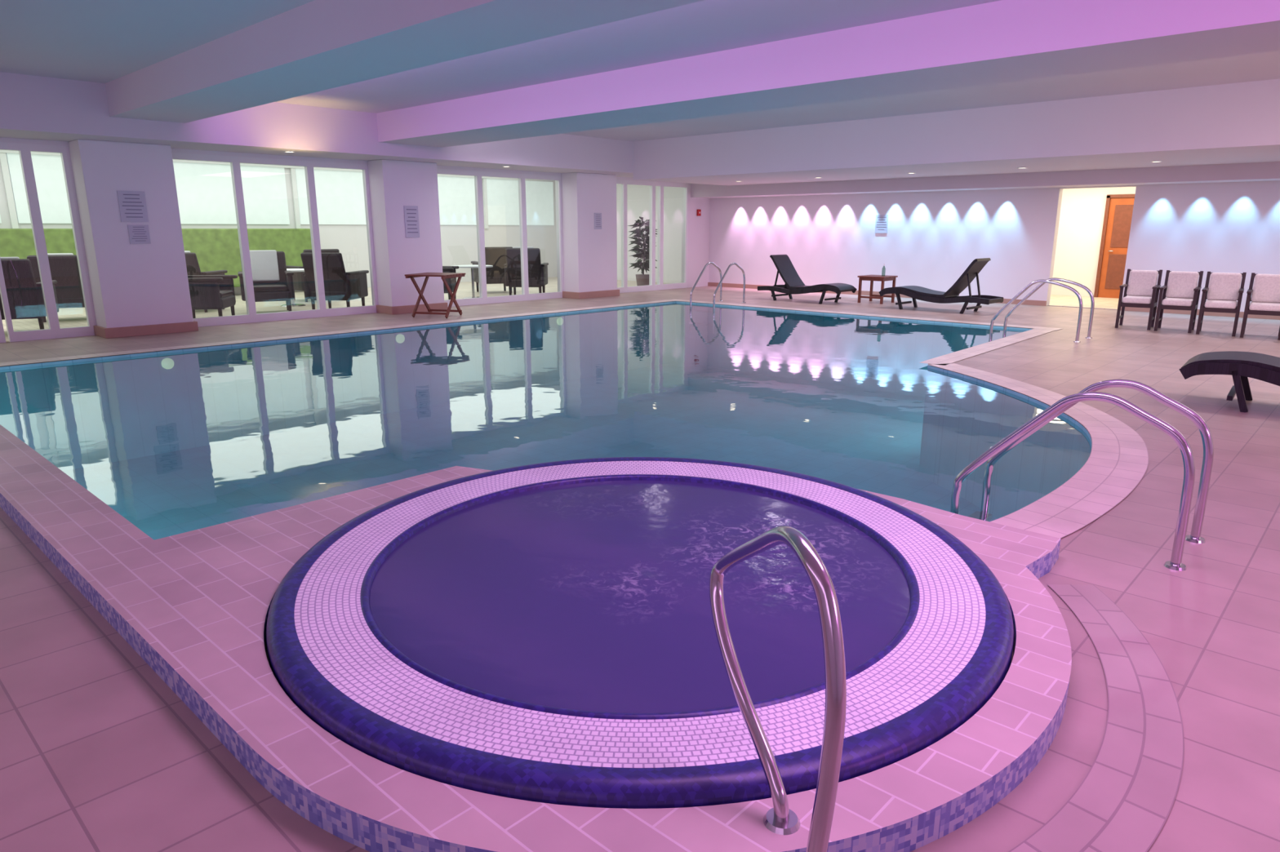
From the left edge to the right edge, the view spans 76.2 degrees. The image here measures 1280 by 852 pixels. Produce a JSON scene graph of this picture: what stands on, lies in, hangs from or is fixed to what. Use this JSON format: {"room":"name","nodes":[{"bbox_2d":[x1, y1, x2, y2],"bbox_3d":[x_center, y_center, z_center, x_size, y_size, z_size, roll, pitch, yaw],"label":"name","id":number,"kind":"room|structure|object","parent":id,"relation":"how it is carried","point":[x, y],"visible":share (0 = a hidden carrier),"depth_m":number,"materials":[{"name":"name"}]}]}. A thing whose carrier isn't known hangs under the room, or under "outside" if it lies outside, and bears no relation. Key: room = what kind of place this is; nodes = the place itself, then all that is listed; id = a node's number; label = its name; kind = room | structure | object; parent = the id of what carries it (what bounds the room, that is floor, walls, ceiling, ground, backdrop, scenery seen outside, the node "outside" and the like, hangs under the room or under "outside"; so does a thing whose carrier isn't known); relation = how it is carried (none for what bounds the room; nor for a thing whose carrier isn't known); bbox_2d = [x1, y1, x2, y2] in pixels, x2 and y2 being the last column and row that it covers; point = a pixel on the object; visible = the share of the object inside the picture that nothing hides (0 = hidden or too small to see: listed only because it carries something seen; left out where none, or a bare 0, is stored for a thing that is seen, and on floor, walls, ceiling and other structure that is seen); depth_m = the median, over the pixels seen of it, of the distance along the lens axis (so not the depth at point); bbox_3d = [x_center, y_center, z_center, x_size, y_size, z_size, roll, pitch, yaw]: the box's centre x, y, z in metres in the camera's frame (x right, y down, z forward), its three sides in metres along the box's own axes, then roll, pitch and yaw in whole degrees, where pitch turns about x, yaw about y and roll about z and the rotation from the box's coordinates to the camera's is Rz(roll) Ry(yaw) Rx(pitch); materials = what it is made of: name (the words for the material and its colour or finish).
{"room":"spa","nodes":[
{"label":"spa","id":0,"kind":"room"},
{"bbox_2d":[0,71,633,177],"bbox_3d":[-5.360,-4.655,12.949,1.300,0.640,20.700,12,18,42],"label":"wall","id":1,"kind":"structure","parent":0,"point":[32,107],"depth_m":12.11,"materials":[{"name":"white paint"}]},
{"bbox_2d":[1,276,668,341],"bbox_3d":[-7.761,-2.398,16.503,6.000,0.100,21.700,12,18,42],"label":"floor","id":2,"kind":"structure","parent":0,"point":[68,317],"depth_m":16.17,"materials":[{"name":"tile"}]},
{"bbox_2d":[0,257,58,329],"bbox_3d":[-9.174,-1.921,11.959,0.907,1.110,0.972,-6,15,-22],"label":"wicker armchair","id":3,"kind":"object","parent":2,"relation":"on","point":[25,298],"visible":0.63,"depth_m":11.70,"materials":[{"name":"brown wicker"}]},
{"bbox_2d":[26,253,84,322],"bbox_3d":[-9.589,-2.334,13.664,0.907,1.110,0.972,-6,15,-22],"label":"wicker armchair","id":4,"kind":"object","parent":2,"relation":"on","point":[64,267],"visible":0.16,"depth_m":13.30,"materials":[{"name":"brown wicker"}]},
{"bbox_2d":[184,250,227,312],"bbox_3d":[-8.322,-2.692,15.148,0.907,1.110,0.972,0,14,0],"label":"wicker armchair","id":5,"kind":"object","parent":2,"relation":"on","point":[193,267],"visible":0.18,"depth_m":14.69,"materials":[{"name":"brown wicker"}]},
{"bbox_2d":[187,275,237,318],"bbox_3d":[-7.257,-2.268,13.450,0.972,1.084,0.907,-2,14,-10],"label":"wicker armchair","id":6,"kind":"object","parent":2,"relation":"on","point":[206,291],"visible":0.53,"depth_m":13.12,"materials":[{"name":"brown wicker"}]},
{"bbox_2d":[237,249,294,311],"bbox_3d":[-6.851,-2.649,14.967,0.907,1.110,0.972,-6,15,-25],"label":"wicker armchair","id":7,"kind":"object","parent":2,"relation":"on","point":[272,281],"visible":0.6,"depth_m":15.06,"materials":[{"name":"white fabric"}]},
{"bbox_2d":[280,268,305,306],"bbox_3d":[-6.942,-2.756,16.263,0.900,0.710,0.900,12,18,42],"label":"round table","id":8,"kind":"object","parent":2,"relation":"on","point":[293,304],"visible":0.47,"depth_m":16.23,"materials":[{"name":"metal"}]},
{"bbox_2d":[286,248,339,302],"bbox_3d":[-6.944,-3.227,17.414,0.972,1.084,0.907,13,19,43],"label":"wicker armchair","id":9,"kind":"object","parent":2,"relation":"on","point":[298,277],"visible":0.23,"depth_m":17.03,"materials":[{"name":"brown wicker"}]},
{"bbox_2d":[300,252,368,309],"bbox_3d":[-5.638,-2.668,15.105,0.907,1.084,0.972,1,14,6],"label":"wicker armchair","id":10,"kind":"object","parent":2,"relation":"on","point":[339,285],"visible":0.92,"depth_m":14.78,"materials":[{"name":"brown wicker"}]},
{"bbox_2d":[442,266,458,299],"bbox_3d":[-4.264,-3.076,16.789,0.972,1.084,0.907,-1,14,-4],"label":"wicker armchair","id":11,"kind":"object","parent":2,"relation":"on","point":[451,282],"visible":0.22,"depth_m":16.54,"materials":[{"name":"brown wicker"}]},
{"bbox_2d":[451,264,493,298],"bbox_3d":[-3.678,-3.166,17.956,0.900,0.710,0.900,12,18,42],"label":"round table","id":12,"kind":"object","parent":2,"relation":"on","point":[472,266],"visible":0.66,"depth_m":17.89,"materials":[{"name":"metal"}]},
{"bbox_2d":[471,246,512,292],"bbox_3d":[-3.505,-3.752,19.582,0.907,1.084,0.972,-6,15,-22],"label":"wicker armchair","id":13,"kind":"object","parent":2,"relation":"on","point":[495,256],"visible":0.43,"depth_m":19.23,"materials":[{"name":"brown wicker"}]},
{"bbox_2d":[503,246,548,295],"bbox_3d":[-2.567,-3.489,18.438,0.907,1.110,0.972,0,14,0],"label":"wicker armchair","id":14,"kind":"object","parent":2,"relation":"on","point":[537,271],"visible":0.91,"depth_m":18.09,"materials":[{"name":"brown wicker"}]},
{"bbox_2d":[627,217,657,285],"bbox_3d":[0.076,-4.475,21.064,0.825,1.794,0.816,12,18,42],"label":"potted plant","id":15,"kind":"object","parent":2,"relation":"on","point":[642,279],"visible":0.88,"depth_m":20.99,"materials":[{"name":"green plant"}]},
{"bbox_2d":[0,153,682,294],"bbox_3d":[-7.835,-4.066,16.169,6.200,3.300,22.100,12,18,42],"label":"wall","id":16,"kind":"structure","parent":0,"point":[459,243],"depth_m":23.03,"materials":[{"name":"paint"}]},
{"bbox_2d":[0,228,311,287],"bbox_3d":[-11.950,-3.178,15.901,0.380,1.300,11.400,12,18,42],"label":"hedge","id":17,"kind":"object","parent":16,"relation":"attached to","point":[215,249],"visible":0.34,"depth_m":18.18,"materials":[{"name":"green plant"}]},
{"bbox_2d":[0,150,554,228],"bbox_3d":[-9.659,-5.316,18.145,0.090,1.800,20.450,12,18,42],"label":"window","id":18,"kind":"structure","parent":16,"relation":"in","point":[205,191],"depth_m":19.29,"materials":[{"name":"glass"}]},
{"bbox_2d":[0,137,710,325],"bbox_3d":[-5.562,-3.536,13.977,0.200,3.300,21.500,12,18,42],"label":"wall","id":19,"kind":"structure","parent":0,"point":[698,239],"depth_m":18.20,"materials":[{"name":"paint"}]},
{"bbox_2d":[0,311,5,342],"bbox_3d":[-10.232,-2.001,9.121,0.100,2.600,4.700,12,18,42],"label":"frame","id":20,"kind":"object","parent":19,"relation":"attached to","point":[2,340],"visible":1,"depth_m":11.01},
{"bbox_2d":[0,142,94,342],"bbox_3d":[-8.254,-2.500,11.183,0.100,2.600,1.000,12,18,42],"label":"frame","id":21,"kind":"object","parent":19,"relation":"attached to","point":[54,331],"visible":1,"depth_m":11.23,"materials":[{"name":"white metal"}]},
{"bbox_2d":[93,320,198,338],"bbox_3d":[-7.269,-1.442,12.042,0.540,0.140,1.220,12,18,42],"label":"baseboard","id":22,"kind":"structure","parent":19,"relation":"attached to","point":[136,331],"depth_m":11.79,"materials":[{"name":"ceramic"}]},
{"bbox_2d":[171,152,377,327],"bbox_3d":[-5.952,-3.080,13.582,0.100,2.600,3.250,12,18,42],"label":"frame","id":23,"kind":"object","parent":19,"relation":"attached to","point":[251,316],"visible":0.71,"depth_m":13.69,"materials":[{"name":"white metal"}]},
{"bbox_2d":[376,302,448,315],"bbox_3d":[-4.235,-2.207,15.205,0.540,0.140,1.180,12,18,42],"label":"baseboard","id":24,"kind":"structure","parent":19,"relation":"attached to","point":[380,308],"depth_m":14.87,"materials":[{"name":"ceramic"}]},
{"bbox_2d":[436,168,563,306],"bbox_3d":[-2.917,-3.845,16.745,0.100,2.600,3.450,12,18,42],"label":"frame","id":25,"kind":"object","parent":19,"relation":"attached to","point":[483,299],"visible":0.71,"depth_m":16.98,"materials":[{"name":"white metal"}]},
{"bbox_2d":[562,289,619,298],"bbox_3d":[-1.097,-2.998,18.475,0.540,0.140,1.280,12,18,42],"label":"baseboard","id":26,"kind":"structure","parent":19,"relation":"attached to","point":[588,295],"depth_m":18.14,"materials":[{"name":"ceramic"}]},
{"bbox_2d":[616,179,688,293],"bbox_3d":[0.135,-4.615,19.926,0.100,2.600,3.100,12,18,42],"label":"frame","id":27,"kind":"object","parent":19,"relation":"attached to","point":[624,288],"visible":0.76,"depth_m":20.12,"materials":[{"name":"white metal"}]},
{"bbox_2d":[697,209,701,216],"bbox_3d":[1.529,-5.519,21.113,0.065,0.160,0.120,12,18,42],"label":"fire alarm","id":28,"kind":"object","parent":19,"relation":"attached to","point":[699,211],"visible":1,"depth_m":21.09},
{"bbox_2d":[0,286,1279,851],"bbox_3d":[0.947,-0.505,8.465,18.000,0.001,21.500,12,18,42],"label":"floor","id":29,"kind":"structure","parent":0,"point":[99,753],"depth_m":3.02,"materials":[{"name":"tile"}]},
{"bbox_2d":[67,138,193,328],"bbox_3d":[-7.284,-2.670,11.759,0.500,2.660,1.140,12,18,42],"label":"column","id":30,"kind":"structure","parent":29,"relation":"on","point":[132,285],"depth_m":11.53,"materials":[{"name":"paint"}]},
{"bbox_2d":[116,191,148,222],"bbox_3d":[-7.115,-3.080,11.455,0.014,0.420,0.340,12,18,42],"label":"sign","id":31,"kind":"object","parent":30,"relation":"attached to","point":[132,204],"visible":1,"depth_m":11.45,"materials":[{"name":"paper"}]},
{"bbox_2d":[127,225,151,244],"bbox_3d":[-7.095,-2.716,11.566,0.014,0.260,0.260,12,18,42],"label":"sign","id":32,"kind":"object","parent":30,"relation":"attached to","point":[138,234],"visible":1,"depth_m":11.56,"materials":[{"name":"paper"}]},
{"bbox_2d":[367,159,444,306],"bbox_3d":[-4.249,-3.435,14.922,0.500,2.660,1.100,12,18,42],"label":"column","id":33,"kind":"structure","parent":29,"relation":"on","point":[393,184],"depth_m":14.65,"materials":[{"name":"paint"}]},
{"bbox_2d":[403,205,419,237],"bbox_3d":[-4.094,-3.667,14.646,0.014,0.550,0.280,12,18,42],"label":"sign","id":34,"kind":"object","parent":33,"relation":"attached to","point":[411,212],"visible":1,"depth_m":14.64,"materials":[{"name":"paper"}]},
{"bbox_2d":[404,272,465,318],"bbox_3d":[-3.545,-2.283,14.243,0.760,0.736,0.760,4,14,16],"label":"wooden table","id":35,"kind":"object","parent":29,"relation":"on","point":[443,275],"visible":1,"depth_m":14.14,"materials":[{"name":"brown wood"}]},
{"bbox_2d":[0,424,1071,851],"bbox_3d":[-2.864,0.026,6.060,11.086,0.100,3.259,12,18,42],"label":"platform","id":36,"kind":"object","parent":29,"relation":"on","point":[194,606],"visible":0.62,"depth_m":2.47,"materials":[{"name":"tile"}]},
{"bbox_2d":[266,457,1013,808],"bbox_3d":[0.000,0.612,3.545,3.010,0.143,3.021,12,18,42],"label":"hot tub","id":37,"kind":"object","parent":36,"relation":"in","point":[544,633],"visible":0.98,"depth_m":2.91,"materials":[{"name":"tile"}]},
{"bbox_2d":[709,525,846,851],"bbox_3d":[0.311,0.625,1.827,0.172,0.926,0.803,-2,14,-6],"label":"grab rail","id":38,"kind":"object","parent":36,"relation":"attached to","point":[780,820],"visible":1,"depth_m":1.52,"materials":[{"name":"metal"}]},
{"bbox_2d":[0,299,1148,540],"bbox_3d":[0.374,-0.189,9.907,10.653,1.308,12.540,12,18,42],"label":"swimming pool","id":39,"kind":"object","parent":29,"relation":"in","point":[174,442],"visible":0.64,"depth_m":9.49,"materials":[{"name":"liquid"}]},
{"bbox_2d":[689,262,746,307],"bbox_3d":[1.601,-2.668,16.810,0.690,1.381,1.090,12,18,42],"label":"ladder handrail","id":40,"kind":"object","parent":39,"relation":"attached to","point":[722,277],"visible":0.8,"depth_m":16.75,"materials":[{"name":"metal"}]},
{"bbox_2d":[989,277,1094,342],"bbox_3d":[5.713,-1.419,11.655,1.240,1.356,0.640,12,18,42],"label":"ladder handrail","id":41,"kind":"object","parent":39,"relation":"attached to","point":[1050,281],"visible":0.87,"depth_m":11.45,"materials":[{"name":"metal"}]},
{"bbox_2d":[950,379,1213,571],"bbox_3d":[2.221,0.397,4.191,1.110,1.257,0.540,12,18,42],"label":"ladder handrail","id":42,"kind":"object","parent":39,"relation":"attached to","point":[992,455],"visible":0.84,"depth_m":3.96,"materials":[{"name":"metal"}]},
{"bbox_2d":[561,172,617,292],"bbox_3d":[-1.112,-4.226,18.192,0.500,2.660,1.200,12,18,42],"label":"column","id":43,"kind":"structure","parent":29,"relation":"on","point":[589,254],"depth_m":17.89,"materials":[{"name":"paint"}]},
{"bbox_2d":[594,213,601,229],"bbox_3d":[-0.922,-4.505,17.942,0.014,0.350,0.220,12,18,42],"label":"sign","id":44,"kind":"object","parent":43,"relation":"attached to","point":[597,216],"visible":1,"depth_m":17.93,"materials":[{"name":"paper"}]},
{"bbox_2d":[757,254,857,304],"bbox_3d":[3.501,-3.104,17.207,0.623,0.960,2.081,-13,19,-42],"label":"sun lounger","id":45,"kind":"object","parent":29,"relation":"on","point":[793,285],"visible":1,"depth_m":17.34,"materials":[{"name":"black wicker"}]},
{"bbox_2d":[857,275,897,304],"bbox_3d":[4.920,-2.843,16.960,0.600,0.550,0.588,12,18,42],"label":"wooden side table","id":46,"kind":"object","parent":29,"relation":"on","point":[864,277],"visible":0.99,"depth_m":16.87,"materials":[{"name":"brown wood"}]},
{"bbox_2d":[879,257,1004,314],"bbox_3d":[5.622,-2.657,15.295,0.643,0.991,2.148,-13,19,-43],"label":"sun lounger","id":47,"kind":"object","parent":29,"relation":"on","point":[915,292],"visible":1,"depth_m":14.99,"materials":[{"name":"black wicker"}]},
{"bbox_2d":[1008,584,1184,851],"bbox_3d":[1.001,0.957,2.406,0.936,0.001,2.994,12,18,42],"label":"trim","id":48,"kind":"structure","parent":29,"relation":"on","point":[1127,795],"depth_m":2.39,"materials":[{"name":"tile"}]},
{"bbox_2d":[1115,269,1162,329],"bbox_3d":[7.726,-1.969,12.648,0.485,0.881,0.638,10,17,36],"label":"armchair","id":49,"kind":"object","parent":29,"relation":"on","point":[1141,290],"visible":1,"depth_m":12.65,"materials":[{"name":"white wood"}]},
{"bbox_2d":[1154,270,1203,333],"bbox_3d":[8.097,-1.878,12.273,0.485,0.881,0.638,10,17,36],"label":"armchair","id":50,"kind":"object","parent":29,"relation":"on","point":[1182,290],"visible":1,"depth_m":12.27,"materials":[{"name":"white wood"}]},
{"bbox_2d":[1195,271,1246,336],"bbox_3d":[8.467,-1.788,11.896,0.485,0.881,0.638,10,17,35],"label":"armchair","id":51,"kind":"object","parent":29,"relation":"on","point":[1222,291],"visible":1,"depth_m":11.89,"materials":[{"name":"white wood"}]},
{"bbox_2d":[1178,351,1279,412],"bbox_3d":[5.760,-0.384,6.657,2.238,0.634,0.670,11,17,38],"label":"sun lounger","id":52,"kind":"object","parent":29,"relation":"on","point":[1241,366],"visible":1,"depth_m":6.90,"materials":[{"name":"black wicker"}]},
{"bbox_2d":[1240,272,1279,340],"bbox_3d":[8.838,-1.696,11.521,0.485,0.881,0.638,10,17,36],"label":"armchair","id":53,"kind":"object","parent":29,"relation":"on","point":[1265,295],"visible":1,"depth_m":11.54,"materials":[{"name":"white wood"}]},
{"bbox_2d":[0,0,1279,142],"bbox_3d":[0.947,-3.809,7.666,18.400,0.200,21.900,12,18,42],"label":"ceiling","id":54,"kind":"structure","parent":0,"point":[93,41],"depth_m":8.63,"materials":[{"name":"paint"}]},
{"bbox_2d":[105,0,703,123],"bbox_3d":[-0.451,-2.924,5.282,16.600,0.400,0.900,12,18,42],"label":"ceiling beam","id":55,"kind":"structure","parent":54,"relation":"attached to","point":[315,46],"depth_m":6.88,"materials":[{"name":"white paint"}]},
{"bbox_2d":[376,0,1279,147],"bbox_3d":[2.243,-3.584,8.095,16.600,0.440,1.200,12,18,42],"label":"ceiling beam","id":56,"kind":"structure","parent":54,"relation":"attached to","point":[1002,41],"depth_m":7.60,"materials":[{"name":"white paint"}]},
{"bbox_2d":[633,79,1279,186],"bbox_3d":[7.085,-4.640,13.182,16.600,0.780,3.400,12,18,42],"label":"ceiling bulkhead","id":57,"kind":"object","parent":54,"relation":"attached to","point":[1239,122],"depth_m":12.71,"materials":[{"name":"white paint"}]},
{"bbox_2d":[690,161,1279,198],"bbox_3d":[8.042,-4.984,15.135,17.900,1.030,0.800,12,18,42],"label":"ceiling bulkhead","id":58,"kind":"object","parent":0,"point":[1259,171],"depth_m":15.54,"materials":[{"name":"white paint"}]},
{"bbox_2d":[708,180,1279,311],"bbox_3d":[8.346,-3.974,15.790,18.400,3.300,0.200,12,18,42],"label":"wall","id":59,"kind":"structure","parent":0,"point":[931,238],"depth_m":17.05,"materials":[{"name":"paint"}]},
{"bbox_2d":[875,214,888,233],"bbox_3d":[5.420,-4.532,18.309,0.300,0.400,0.014,12,18,42],"label":"sign","id":60,"kind":"object","parent":59,"relation":"attached to","point":[882,220],"visible":1,"depth_m":18.30,"materials":[{"name":"paper"}]},
{"bbox_2d":[707,282,1279,319],"bbox_3d":[8.268,-2.399,16.084,18.000,0.100,0.030,12,18,42],"label":"baseboard","id":61,"kind":"structure","parent":59,"relation":"attached to","point":[1040,303],"depth_m":16.27,"materials":[{"name":"ceramic"}]},
{"bbox_2d":[1047,294,1118,310],"bbox_3d":[9.472,-2.606,17.363,5.000,0.100,3.100,12,18,42],"label":"floor","id":62,"kind":"structure","parent":0,"point":[1069,301],"depth_m":17.07,"materials":[{"name":"tile"}]},
{"bbox_2d":[1050,186,1136,296],"bbox_3d":[9.472,-3.918,17.045,5.200,2.600,3.100,12,18,42],"label":"wall","id":63,"kind":"structure","parent":0,"point":[1082,215],"depth_m":18.43,"materials":[{"name":"paint"}]},
{"bbox_2d":[1093,194,1134,298],"bbox_3d":[10.610,-3.900,17.778,1.040,2.220,0.112,12,18,42],"label":"door","id":64,"kind":"structure","parent":63,"relation":"in","point":[1118,211],"depth_m":17.93,"materials":[{"name":"brown wood"}]}
]}

